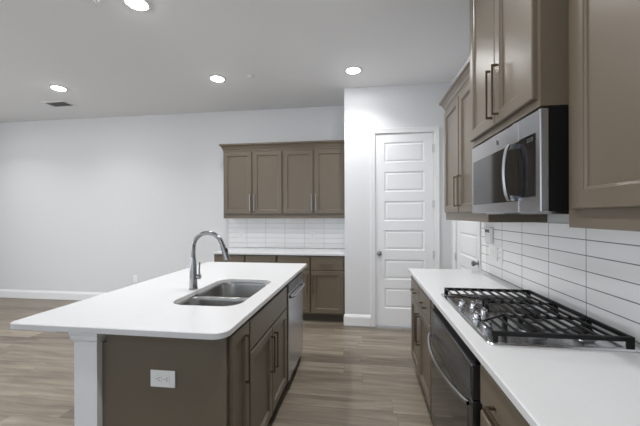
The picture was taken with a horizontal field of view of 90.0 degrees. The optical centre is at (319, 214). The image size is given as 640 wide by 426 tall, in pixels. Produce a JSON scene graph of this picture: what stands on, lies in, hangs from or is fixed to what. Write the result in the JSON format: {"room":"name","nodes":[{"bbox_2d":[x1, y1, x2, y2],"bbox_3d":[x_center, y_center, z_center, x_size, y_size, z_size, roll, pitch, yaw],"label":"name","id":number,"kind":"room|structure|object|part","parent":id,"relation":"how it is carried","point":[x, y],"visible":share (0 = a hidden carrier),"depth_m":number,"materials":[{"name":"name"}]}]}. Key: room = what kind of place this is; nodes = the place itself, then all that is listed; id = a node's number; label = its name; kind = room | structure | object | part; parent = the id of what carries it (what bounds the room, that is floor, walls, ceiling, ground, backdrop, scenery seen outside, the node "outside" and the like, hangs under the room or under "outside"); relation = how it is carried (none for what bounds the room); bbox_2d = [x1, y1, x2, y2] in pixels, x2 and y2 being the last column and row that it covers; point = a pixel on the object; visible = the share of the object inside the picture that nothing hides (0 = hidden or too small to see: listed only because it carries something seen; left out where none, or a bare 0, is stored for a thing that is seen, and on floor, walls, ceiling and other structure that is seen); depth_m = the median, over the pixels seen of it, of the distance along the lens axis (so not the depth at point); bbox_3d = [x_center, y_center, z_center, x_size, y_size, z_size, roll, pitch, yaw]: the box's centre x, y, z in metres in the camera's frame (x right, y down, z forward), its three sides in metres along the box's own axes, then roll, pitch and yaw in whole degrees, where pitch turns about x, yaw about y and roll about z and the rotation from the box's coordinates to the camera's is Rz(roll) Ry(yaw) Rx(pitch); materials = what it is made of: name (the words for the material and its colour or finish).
{"room":"kitchen","nodes":[
{"label":"kitchen","id":0,"kind":"room"},
{"bbox_2d":[0,106,343,292],"bbox_3d":[-3.123,-0.095,5.299,7.375,3.048,0.100,0,0,8],"label":"wall","id":1,"kind":"structure","parent":0,"point":[87,204],"depth_m":5.28,"materials":[{"name":"white paint"}]},
{"bbox_2d":[0,289,104,299],"bbox_3d":[-4.115,1.362,5.377,5.380,0.140,0.015,0,0,8],"label":"baseboard","id":2,"kind":"structure","parent":1,"relation":"attached to","point":[5,293],"depth_m":5.44,"materials":[{"name":"white paint"}]},
{"bbox_2d":[133,275,137,281],"bbox_3d":[-3.016,1.044,5.230,0.072,0.118,0.008,0,0,8],"label":"wall outlet","id":3,"kind":"object","parent":1,"relation":"attached to","point":[135,277],"visible":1,"depth_m":5.23,"materials":[{"name":"white plastic"}]},
{"bbox_2d":[219,142,282,217],"bbox_3d":[-0.981,-0.491,4.772,0.943,1.083,0.361,0,0,8],"label":"upper cabinet","id":4,"kind":"object","parent":1,"relation":"attached to","point":[252,172],"visible":1,"depth_m":4.62,"materials":[{"name":"beige paint"}]},
{"bbox_3d":[-1.197,-0.462,4.662,0.424,0.899,0.020,0,0,8],"label":"door","id":5,"kind":"part","parent":4,"relation":"part of","materials":[{"name":"beige paint"}]},
{"bbox_3d":[-0.982,-0.981,4.774,0.943,0.103,0.357,0,0,8],"label":"crown molding","id":6,"kind":"part","parent":4,"relation":"part of","materials":[{"name":"beige paint"}]},
{"bbox_3d":[-0.755,-0.463,4.602,0.422,0.899,0.020,0,0,8],"label":"door","id":7,"kind":"part","parent":4,"relation":"part of","materials":[{"name":"beige paint"}]},
{"bbox_2d":[229,218,344,248],"bbox_3d":[-0.511,0.280,4.886,1.847,0.454,0.008,0,0,8],"label":"tile backsplash","id":8,"kind":"structure","parent":1,"relation":"attached to","point":[258,232],"depth_m":4.88,"materials":[{"name":"white tile"}]},
{"bbox_2d":[239,232,243,238],"bbox_3d":[-1.221,0.319,4.975,0.072,0.118,0.008,0,0,8],"label":"wall outlet","id":9,"kind":"object","parent":8,"relation":"attached to","point":[241,234],"visible":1,"depth_m":4.97,"materials":[{"name":"white plastic"}]},
{"bbox_2d":[310,232,314,239],"bbox_3d":[-0.111,0.315,4.823,0.072,0.118,0.008,0,0,8],"label":"wall outlet","id":10,"kind":"object","parent":8,"relation":"attached to","point":[312,234],"visible":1,"depth_m":4.82,"materials":[{"name":"white plastic"}]},
{"bbox_2d":[282,140,344,217],"bbox_3d":[-0.069,-0.493,4.647,0.895,1.083,0.361,0,0,8],"label":"upper cabinet","id":11,"kind":"object","parent":1,"relation":"attached to","point":[313,171],"visible":0.92,"depth_m":4.50,"materials":[{"name":"beige paint"}]},
{"bbox_3d":[-0.309,-0.465,4.541,0.424,0.899,0.020,0,0,8],"label":"door","id":12,"kind":"part","parent":11,"relation":"part of","materials":[{"name":"beige paint"}]},
{"bbox_3d":[-0.091,-0.983,4.497,0.895,0.103,0.048,0,0,8],"label":"crown molding","id":13,"kind":"part","parent":11,"relation":"part of","materials":[{"name":"beige paint"}]},
{"bbox_3d":[0.133,-0.466,4.480,0.422,0.899,0.020,0,0,8],"label":"door","id":14,"kind":"part","parent":11,"relation":"part of","materials":[{"name":"beige paint"}]},
{"bbox_2d":[0,297,432,425],"bbox_3d":[-3.093,1.479,1.068,8.772,0.100,8.477,0,0,8],"label":"floor","id":15,"kind":"structure","parent":0,"point":[344,375],"depth_m":2.79,"materials":[{"name":"brown wood"}]},
{"bbox_2d":[68,332,106,425],"bbox_3d":[-1.083,0.980,1.556,0.160,0.886,0.148,0,0,8],"label":"island post","id":16,"kind":"object","parent":15,"relation":"on","point":[90,350],"visible":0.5,"depth_m":1.50,"materials":[{"name":"white paint"}]},
{"bbox_2d":[107,321,250,425],"bbox_3d":[-0.675,0.979,1.598,0.636,0.886,0.257,0,0,8],"label":"base cabinet","id":17,"kind":"object","parent":15,"relation":"on","point":[213,377],"visible":0.84,"depth_m":1.48,"materials":[{"name":"beige paint"}]},
{"bbox_2d":[151,369,175,387],"bbox_3d":[-0.722,0.753,1.470,0.122,0.077,0.008,0,0,8],"label":"wall outlet","id":18,"kind":"object","parent":17,"relation":"attached to","point":[159,378],"visible":1,"depth_m":1.47,"materials":[{"name":"white plastic"}]},
{"bbox_2d":[155,375,161,382],"bbox_3d":[-0.742,0.753,1.470,0.030,0.034,0.002,0,0,8],"label":"receptacle","id":19,"kind":"object","parent":18,"relation":"attached to","point":[158,378],"depth_m":1.47,"materials":[{"name":"grey plastic"}]},
{"bbox_2d":[163,375,168,382],"bbox_3d":[-0.703,0.753,1.465,0.030,0.034,0.002,0,0,8],"label":"receptacle","id":20,"kind":"object","parent":18,"relation":"attached to","point":[165,377],"depth_m":1.46,"materials":[{"name":"grey plastic"}]},
{"bbox_3d":[-0.394,0.932,1.568,0.020,0.754,0.222,0,0,8],"label":"door","id":21,"kind":"part","parent":17,"relation":"part of","materials":[{"name":"beige paint"}]},
{"bbox_3d":[-0.364,0.729,1.623,0.026,0.245,0.010,0,0,8],"label":"handle","id":22,"kind":"part","parent":17,"relation":"part of","materials":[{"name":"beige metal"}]},
{"bbox_2d":[190,282,286,425],"bbox_3d":[-0.598,0.979,2.138,0.642,0.886,0.832,0,0,8],"label":"base cabinet","id":23,"kind":"object","parent":15,"relation":"on","point":[268,325],"visible":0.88,"depth_m":2.03,"materials":[{"name":"beige paint"}]},
{"bbox_2d":[10,262,306,339],"bbox_3d":[-0.807,0.522,2.421,1.083,0.027,1.993,0,0,8],"label":"countertop","id":24,"kind":"structure","parent":23,"relation":"on","point":[150,308],"depth_m":1.74,"materials":[{"name":"white stone"}]},
{"bbox_2d":[189,231,229,289],"bbox_3d":[-0.752,0.308,2.180,0.296,0.400,0.060,0,0,8],"label":"kitchen faucet","id":25,"kind":"object","parent":24,"relation":"on","point":[194,276],"visible":1,"depth_m":2.18,"materials":[{"name":"silver metal"}]},
{"bbox_3d":[-0.831,0.382,2.191,0.030,0.116,0.033,0,0,8],"label":"lever","id":26,"kind":"part","parent":25,"relation":"part of","materials":[{"name":"silver metal"}]},
{"bbox_2d":[177,282,267,305],"bbox_3d":[-0.618,0.643,2.163,0.431,0.215,0.756,0,0,8],"label":"sink","id":27,"kind":"object","parent":24,"relation":"in","point":[229,293],"visible":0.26,"depth_m":2.41,"materials":[{"name":"silver metal"}]},
{"bbox_3d":[-0.650,0.633,1.931,0.431,0.194,0.288,0,0,8],"label":"bowl","id":28,"kind":"part","parent":27,"relation":"part of","materials":[{"name":"silver metal"}]},
{"bbox_3d":[-0.597,0.643,2.317,0.431,0.214,0.446,0,0,8],"label":"bowl","id":29,"kind":"part","parent":27,"relation":"part of","materials":[{"name":"silver metal"}]},
{"bbox_3d":[-0.349,1.021,1.896,0.020,0.576,0.405,0,0,8],"label":"door","id":30,"kind":"part","parent":23,"relation":"part of","materials":[{"name":"beige paint"}]},
{"bbox_3d":[-0.323,0.641,2.099,0.020,0.160,0.815,0,0,8],"label":"drawer","id":31,"kind":"part","parent":23,"relation":"part of","materials":[{"name":"beige paint"}]},
{"bbox_3d":[-0.301,0.897,2.060,0.032,0.235,0.010,0,0,8],"label":"handle","id":32,"kind":"part","parent":23,"relation":"part of","materials":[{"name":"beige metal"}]},
{"bbox_3d":[-0.291,0.897,2.133,0.032,0.235,0.010,0,0,8],"label":"handle","id":33,"kind":"part","parent":23,"relation":"part of","materials":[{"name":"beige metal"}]},
{"bbox_3d":[-0.293,1.021,2.303,0.020,0.576,0.404,0,0,8],"label":"door","id":34,"kind":"part","parent":23,"relation":"part of","materials":[{"name":"beige paint"}]},
{"bbox_2d":[214,254,277,262],"bbox_3d":[-0.981,0.980,4.631,0.901,0.886,0.641,0,0,8],"label":"base cabinet","id":35,"kind":"object","parent":15,"relation":"on","point":[217,257],"visible":0.05,"depth_m":4.34,"materials":[{"name":"beige paint"}]},
{"bbox_3d":[-1.244,0.644,4.386,0.433,0.172,0.020,0,0,8],"label":"drawer","id":36,"kind":"part","parent":35,"relation":"part of","materials":[{"name":"beige paint"}]},
{"bbox_3d":[-0.800,0.642,4.326,0.423,0.172,0.020,0,0,8],"label":"drawer","id":37,"kind":"part","parent":35,"relation":"part of","materials":[{"name":"beige paint"}]},
{"bbox_2d":[211,247,344,255],"bbox_3d":[-0.543,0.521,4.580,1.829,0.027,0.624,0,0,8],"label":"countertop","id":38,"kind":"structure","parent":35,"relation":"on","point":[248,251],"depth_m":4.43,"materials":[{"name":"white stone"}]},
{"bbox_2d":[284,272,304,380],"bbox_3d":[-0.482,0.984,2.845,0.639,0.876,0.592,0,0,8],"label":"dishwasher","id":39,"kind":"object","parent":15,"relation":"on","point":[294,307],"visible":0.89,"depth_m":2.72,"materials":[{"name":"silver metal"}]},
{"bbox_3d":[-0.190,0.656,2.804,0.046,0.023,0.518,0,0,8],"label":"handle","id":40,"kind":"part","parent":39,"relation":"part of","materials":[{"name":"silver metal"}]},
{"bbox_2d":[278,255,344,321],"bbox_3d":[-0.086,0.977,4.509,0.901,0.886,0.641,0,0,8],"label":"base cabinet","id":41,"kind":"object","parent":15,"relation":"on","point":[323,276],"visible":0.69,"depth_m":4.21,"materials":[{"name":"beige paint"}]},
{"bbox_3d":[-0.349,0.641,4.264,0.433,0.172,0.020,0,0,8],"label":"drawer","id":42,"kind":"part","parent":41,"relation":"part of","materials":[{"name":"beige paint"}]},
{"bbox_3d":[-0.348,1.017,4.264,0.433,0.559,0.020,0,0,8],"label":"door","id":43,"kind":"part","parent":41,"relation":"part of","materials":[{"name":"beige paint"}]},
{"bbox_3d":[0.095,0.640,4.203,0.423,0.172,0.020,0,0,8],"label":"drawer","id":44,"kind":"part","parent":41,"relation":"part of","materials":[{"name":"beige paint"}]},
{"bbox_3d":[0.096,1.015,4.203,0.423,0.559,0.020,0,0,8],"label":"door","id":45,"kind":"part","parent":41,"relation":"part of","materials":[{"name":"beige paint"}]},
{"bbox_2d":[410,275,431,410],"bbox_3d":[1.085,0.974,2.486,0.674,0.886,0.905,0,0,8],"label":"base cabinet","id":46,"kind":"object","parent":15,"relation":"on","point":[420,301],"visible":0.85,"depth_m":2.45,"materials":[{"name":"beige paint"}]},
{"bbox_3d":[0.821,0.638,2.742,0.020,0.172,0.425,0,0,8],"label":"drawer","id":47,"kind":"part","parent":46,"relation":"part of","materials":[{"name":"beige paint"}]},
{"bbox_3d":[0.822,1.013,2.742,0.020,0.559,0.425,0,0,8],"label":"door","id":48,"kind":"part","parent":46,"relation":"part of","materials":[{"name":"beige paint"}]},
{"bbox_3d":[0.771,0.904,2.564,0.032,0.230,0.010,0,0,8],"label":"handle","id":49,"kind":"part","parent":46,"relation":"part of","materials":[{"name":"beige metal"}]},
{"bbox_3d":[0.762,0.904,2.499,0.032,0.230,0.010,0,0,8],"label":"handle","id":50,"kind":"part","parent":46,"relation":"part of","materials":[{"name":"beige metal"}]},
{"bbox_3d":[0.762,0.638,2.311,0.020,0.172,0.432,0,0,8],"label":"drawer","id":51,"kind":"part","parent":46,"relation":"part of","materials":[{"name":"beige paint"}]},
{"bbox_3d":[0.763,1.013,2.311,0.020,0.559,0.432,0,0,8],"label":"door","id":52,"kind":"part","parent":46,"relation":"part of","materials":[{"name":"beige paint"}]},
{"bbox_2d":[431,301,484,409],"bbox_3d":[0.981,0.974,1.605,0.640,0.886,0.866,0,0,8],"label":"base cabinet","id":53,"kind":"object","parent":15,"relation":"on","point":[432,303],"visible":0.11,"depth_m":2.01,"materials":[{"name":"beige paint"}]},
{"bbox_2d":[428,304,481,425],"bbox_3d":[0.893,0.917,1.581,0.644,0.736,0.757,0,0,8],"label":"oven","id":54,"kind":"object","parent":53,"relation":"in","point":[455,370],"visible":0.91,"depth_m":1.51,"materials":[{"name":"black metal"}]},
{"bbox_3d":[0.607,0.737,1.621,0.066,0.018,0.733,0,0,8],"label":"handle","id":55,"kind":"part","parent":54,"relation":"part of","materials":[{"name":"silver metal"}]},
{"bbox_3d":[0.642,0.991,1.632,0.001,0.425,0.700,0,0,8],"label":"door glass","id":56,"kind":"part","parent":54,"relation":"part of","materials":[{"name":"black"}]},
{"bbox_3d":[0.633,0.650,1.572,0.001,0.121,0.645,0,0,8],"label":"display glass","id":57,"kind":"part","parent":54,"relation":"part of","materials":[{"name":"grey glass"}]},
{"bbox_3d":[0.660,0.650,1.613,0.040,0.136,0.757,0,0,8],"label":"control panel","id":58,"kind":"part","parent":54,"relation":"part of","materials":[{"name":"black metal"}]},
{"bbox_2d":[480,364,529,425],"bbox_3d":[0.875,0.975,0.952,0.674,0.886,0.455,0,0,8],"label":"base cabinet","id":59,"kind":"object","parent":15,"relation":"on","point":[499,410],"visible":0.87,"depth_m":1.05,"materials":[{"name":"beige paint"}]},
{"bbox_3d":[0.582,0.864,0.992,0.020,0.268,0.419,0,0,8],"label":"drawer","id":60,"kind":"part","parent":59,"relation":"part of","materials":[{"name":"beige paint"}]},
{"bbox_3d":[0.556,0.643,0.996,0.032,0.010,0.150,0,0,8],"label":"handle","id":61,"kind":"part","parent":59,"relation":"part of","materials":[{"name":"beige metal"}]},
{"bbox_3d":[0.792,0.975,0.350,0.673,0.886,0.760,0,0,8],"label":"base cabinet","id":62,"kind":"object","parent":15,"relation":"on","visible":0},
{"bbox_2d":[408,268,639,425],"bbox_3d":[0.951,0.517,1.460,0.658,0.027,3.051,0,0,8],"label":"countertop","id":63,"kind":"structure","parent":62,"relation":"on","point":[547,386],"depth_m":1.02,"materials":[{"name":"white stone"}]},
{"bbox_2d":[441,287,639,352],"bbox_3d":[0.970,0.477,1.595,0.534,0.050,0.798,0,0,8],"label":"gas cooktop","id":64,"kind":"object","parent":63,"relation":"in","point":[517,320],"visible":1,"depth_m":1.40,"materials":[{"name":"black metal"}]},
{"bbox_3d":[0.778,0.485,1.753,0.042,0.027,0.042,0,0,8],"label":"knob","id":65,"kind":"part","parent":64,"relation":"part of","materials":[{"name":"grey metal"}]},
{"bbox_3d":[0.824,0.485,1.716,0.042,0.027,0.042,0,0,8],"label":"knob","id":66,"kind":"part","parent":64,"relation":"part of","materials":[{"name":"grey metal"}]},
{"bbox_3d":[0.751,0.485,1.530,0.042,0.027,0.042,0,0,8],"label":"knob","id":67,"kind":"part","parent":64,"relation":"part of","materials":[{"name":"grey metal"}]},
{"bbox_3d":[0.817,0.485,1.590,0.042,0.027,0.042,0,0,8],"label":"knob","id":68,"kind":"part","parent":64,"relation":"part of","materials":[{"name":"grey metal"}]},
{"bbox_3d":[0.947,0.489,1.824,0.108,0.018,0.108,0,0,8],"label":"burner","id":69,"kind":"part","parent":64,"relation":"part of","materials":[{"name":"black metal"}]},
{"bbox_3d":[0.740,0.485,1.413,0.042,0.027,0.042,0,0,8],"label":"knob","id":70,"kind":"part","parent":64,"relation":"part of","materials":[{"name":"grey metal"}]},
{"bbox_3d":[1.013,0.489,1.567,0.148,0.018,0.148,0,0,8],"label":"burner","id":71,"kind":"part","parent":64,"relation":"part of","materials":[{"name":"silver metal"}]},
{"bbox_3d":[0.882,0.489,1.345,0.124,0.018,0.124,0,0,8],"label":"burner","id":72,"kind":"part","parent":64,"relation":"part of","materials":[{"name":"black metal"}]},
{"bbox_3d":[1.075,0.488,1.319,0.108,0.018,0.108,0,0,8],"label":"burner","id":73,"kind":"part","parent":64,"relation":"part of","materials":[{"name":"black metal"}]},
{"bbox_2d":[0,0,469,121],"bbox_3d":[-3.102,-1.669,1.068,8.772,0.100,8.477,0,0,8],"label":"ceiling","id":74,"kind":"structure","parent":0,"point":[112,58],"depth_m":3.20,"materials":[{"name":"white paint"}]},
{"bbox_2d":[41,101,75,107],"bbox_3d":[-3.793,-1.612,4.662,0.360,0.010,0.220,0,0,8],"label":"ceiling vent","id":75,"kind":"object","parent":74,"relation":"in","point":[56,104],"visible":1,"depth_m":4.66,"materials":[{"name":"white metal"}]},
{"bbox_2d":[49,85,67,90],"bbox_3d":[-3.332,-1.608,4.079,0.196,0.021,0.196,0,0,8],"label":"recessed light","id":76,"kind":"object","parent":74,"relation":"in","point":[55,87],"visible":1,"depth_m":4.05,"materials":[{"name":"white"}]},
{"bbox_2d":[79,0,98,4],"bbox_3d":[-1.733,-1.606,2.376,0.156,0.034,0.156,0,0,8],"label":"smoke detector","id":77,"kind":"object","parent":74,"relation":"attached to","point":[88,2],"visible":1,"depth_m":2.40,"materials":[{"name":"white plastic"}]},
{"bbox_2d":[122,0,150,11],"bbox_3d":[-1.403,-1.613,2.452,0.196,0.021,0.196,0,0,8],"label":"recessed light","id":78,"kind":"object","parent":74,"relation":"in","point":[138,5],"visible":1,"depth_m":2.45,"materials":[{"name":"white"}]},
{"bbox_2d":[209,75,225,81],"bbox_3d":[-1.221,-1.614,3.810,0.196,0.021,0.196,0,0,8],"label":"recessed light","id":79,"kind":"object","parent":74,"relation":"in","point":[216,78],"visible":1,"depth_m":3.78,"materials":[{"name":"white"}]},
{"bbox_2d":[345,66,361,73],"bbox_3d":[0.375,-1.618,3.602,0.196,0.021,0.196,0,0,8],"label":"recessed light","id":80,"kind":"object","parent":74,"relation":"in","point":[353,69],"visible":1,"depth_m":3.57,"materials":[{"name":"white"}]},
{"bbox_2d":[344,82,451,314],"bbox_3d":[1.013,-0.107,4.356,1.318,3.048,0.648,0,0,8],"label":"wall","id":81,"kind":"structure","parent":0,"point":[417,105],"depth_m":4.08,"materials":[{"name":"white paint"}]},
{"bbox_2d":[344,314,370,326],"bbox_3d":[0.475,1.349,4.100,0.341,0.140,0.025,0,0,8],"label":"baseboard","id":82,"kind":"structure","parent":81,"relation":"attached to","point":[349,319],"depth_m":4.09,"materials":[{"name":"white paint"}]},
{"bbox_2d":[375,132,434,325],"bbox_3d":[1.062,0.185,4.012,0.720,2.425,0.106,0,0,8],"label":"door","id":83,"kind":"structure","parent":81,"relation":"in","point":[404,162],"depth_m":4.04,"materials":[{"name":"white paint"}]},
{"bbox_2d":[370,126,439,326],"bbox_3d":[1.059,0.161,4.013,0.843,2.512,0.019,0,0,8],"label":"door frame","id":84,"kind":"structure","parent":81,"relation":"attached to","point":[435,129],"depth_m":4.04,"materials":[{"name":"white paint"}]},
{"bbox_2d":[451,55,568,268],"bbox_3d":[1.163,-0.107,0.219,0.100,3.048,7.749,0,0,8],"label":"wall","id":85,"kind":"structure","parent":0,"point":[551,218],"depth_m":1.86,"materials":[{"name":"white paint"}]},
{"bbox_2d":[455,220,478,269],"bbox_3d":[1.534,0.187,3.369,0.106,2.418,0.788,0,0,8],"label":"door","id":86,"kind":"structure","parent":85,"relation":"in","point":[467,255],"depth_m":3.37,"materials":[{"name":"white paint"}]},
{"bbox_3d":[1.471,0.461,3.029,0.071,0.062,0.062,0,0,8],"label":"knob","id":87,"kind":"part","parent":86,"relation":"part of","materials":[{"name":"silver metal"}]},
{"bbox_2d":[453,220,480,269],"bbox_3d":[1.535,0.163,3.372,0.019,2.505,0.886,0,0,8],"label":"door frame","id":88,"kind":"structure","parent":85,"relation":"attached to","point":[454,221],"depth_m":3.75,"materials":[{"name":"white paint"}]},
{"bbox_2d":[439,58,546,221],"bbox_3d":[1.222,-0.498,2.435,0.378,1.085,1.056,0,0,8],"label":"upper cabinet","id":89,"kind":"object","parent":85,"relation":"attached to","point":[458,148],"visible":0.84,"depth_m":2.40,"materials":[{"name":"beige paint"}]},
{"bbox_3d":[1.109,-0.470,2.692,0.020,0.902,0.430,0,0,8],"label":"door","id":90,"kind":"part","parent":89,"relation":"part of","materials":[{"name":"beige paint"}]},
{"bbox_3d":[1.223,-0.989,2.434,0.374,0.103,1.056,0,0,8],"label":"crown molding","id":91,"kind":"part","parent":89,"relation":"part of","materials":[{"name":"beige paint"}]},
{"bbox_3d":[1.058,-0.183,2.505,0.032,0.235,0.010,0,0,8],"label":"handle","id":92,"kind":"part","parent":89,"relation":"part of","materials":[{"name":"beige metal"}]},
{"bbox_3d":[1.046,-0.183,2.418,0.032,0.235,0.010,0,0,8],"label":"handle","id":93,"kind":"part","parent":89,"relation":"part of","materials":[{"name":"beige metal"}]},
{"bbox_3d":[1.043,-0.470,2.210,0.020,0.902,0.503,0,0,8],"label":"door","id":94,"kind":"part","parent":89,"relation":"part of","materials":[{"name":"beige paint"}]},
{"bbox_2d":[470,0,568,147],"bbox_3d":[1.051,-0.967,1.539,0.472,1.122,0.856,0,0,8],"label":"upper cabinet","id":95,"kind":"object","parent":85,"relation":"attached to","point":[519,49],"visible":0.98,"depth_m":1.37,"materials":[{"name":"beige paint"}]},
{"bbox_3d":[0.882,-0.910,1.739,0.020,0.944,0.364,0,0,8],"label":"door","id":96,"kind":"part","parent":95,"relation":"part of","materials":[{"name":"beige paint"}]},
{"bbox_3d":[0.836,-0.594,1.588,0.032,0.240,0.010,0,0,8],"label":"handle","id":97,"kind":"part","parent":95,"relation":"part of","materials":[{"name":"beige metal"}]},
{"bbox_3d":[0.827,-0.594,1.517,0.032,0.240,0.010,0,0,8],"label":"handle","id":98,"kind":"part","parent":95,"relation":"part of","materials":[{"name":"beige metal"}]},
{"bbox_3d":[0.833,-0.910,1.381,0.020,0.944,0.348,0,0,8],"label":"door","id":99,"kind":"part","parent":95,"relation":"part of","materials":[{"name":"beige paint"}]},
{"bbox_2d":[472,106,568,213],"bbox_3d":[1.052,-0.202,1.539,0.476,0.398,0.757,0,0,8],"label":"microwave","id":100,"kind":"object","parent":95,"relation":"attached to","point":[523,168],"visible":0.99,"depth_m":1.29,"materials":[{"name":"silver metal"}]},
{"bbox_3d":[0.896,-0.203,1.645,0.031,0.386,0.588,0,0,8],"label":"door","id":101,"kind":"part","parent":100,"relation":"part of","materials":[{"name":"silver metal"}]},
{"bbox_3d":[0.817,-0.182,1.388,0.052,0.244,0.020,0,0,8],"label":"handle","id":102,"kind":"part","parent":100,"relation":"part of","materials":[{"name":"silver metal"}]},
{"bbox_3d":[0.831,-0.192,1.287,0.001,0.244,0.131,0,0,8],"label":"panel glass","id":103,"kind":"part","parent":100,"relation":"part of","materials":[{"name":"black"}]},
{"bbox_3d":[0.845,-0.203,1.269,0.031,0.386,0.167,0,0,8],"label":"control panel","id":104,"kind":"part","parent":100,"relation":"part of","materials":[{"name":"silver metal"}]},
{"bbox_2d":[481,222,639,343],"bbox_3d":[1.272,0.273,1.416,0.009,0.456,3.050,0,0,8],"label":"tile backsplash","id":105,"kind":"structure","parent":85,"relation":"attached to","point":[594,273],"depth_m":1.62,"materials":[{"name":"white tile"}]},
{"bbox_2d":[485,227,493,243],"bbox_3d":[1.430,0.171,2.710,0.029,0.136,0.132,0,0,8],"label":"alarm keypad","id":106,"kind":"object","parent":105,"relation":"attached to","point":[489,231],"visible":1,"depth_m":2.66,"materials":[{"name":"white plastic"}]},
{"bbox_2d":[489,244,496,260],"bbox_3d":[1.432,0.311,2.652,0.009,0.118,0.166,0,0,8],"label":"switch plate","id":107,"kind":"object","parent":105,"relation":"attached to","point":[492,249],"visible":1,"depth_m":2.64,"materials":[{"name":"white plastic"}]},
{"bbox_2d":[498,247,502,262],"bbox_3d":[1.412,0.314,2.504,0.008,0.118,0.072,0,0,8],"label":"wall outlet","id":108,"kind":"object","parent":105,"relation":"attached to","point":[500,250],"visible":1,"depth_m":2.50,"materials":[{"name":"white plastic"}]},
{"bbox_2d":[568,0,639,231],"bbox_3d":[0.982,-0.497,0.677,0.378,1.085,0.962,0,0,8],"label":"upper cabinet","id":109,"kind":"object","parent":85,"relation":"attached to","point":[604,35],"visible":1,"depth_m":0.99,"materials":[{"name":"beige paint"}]}
]}

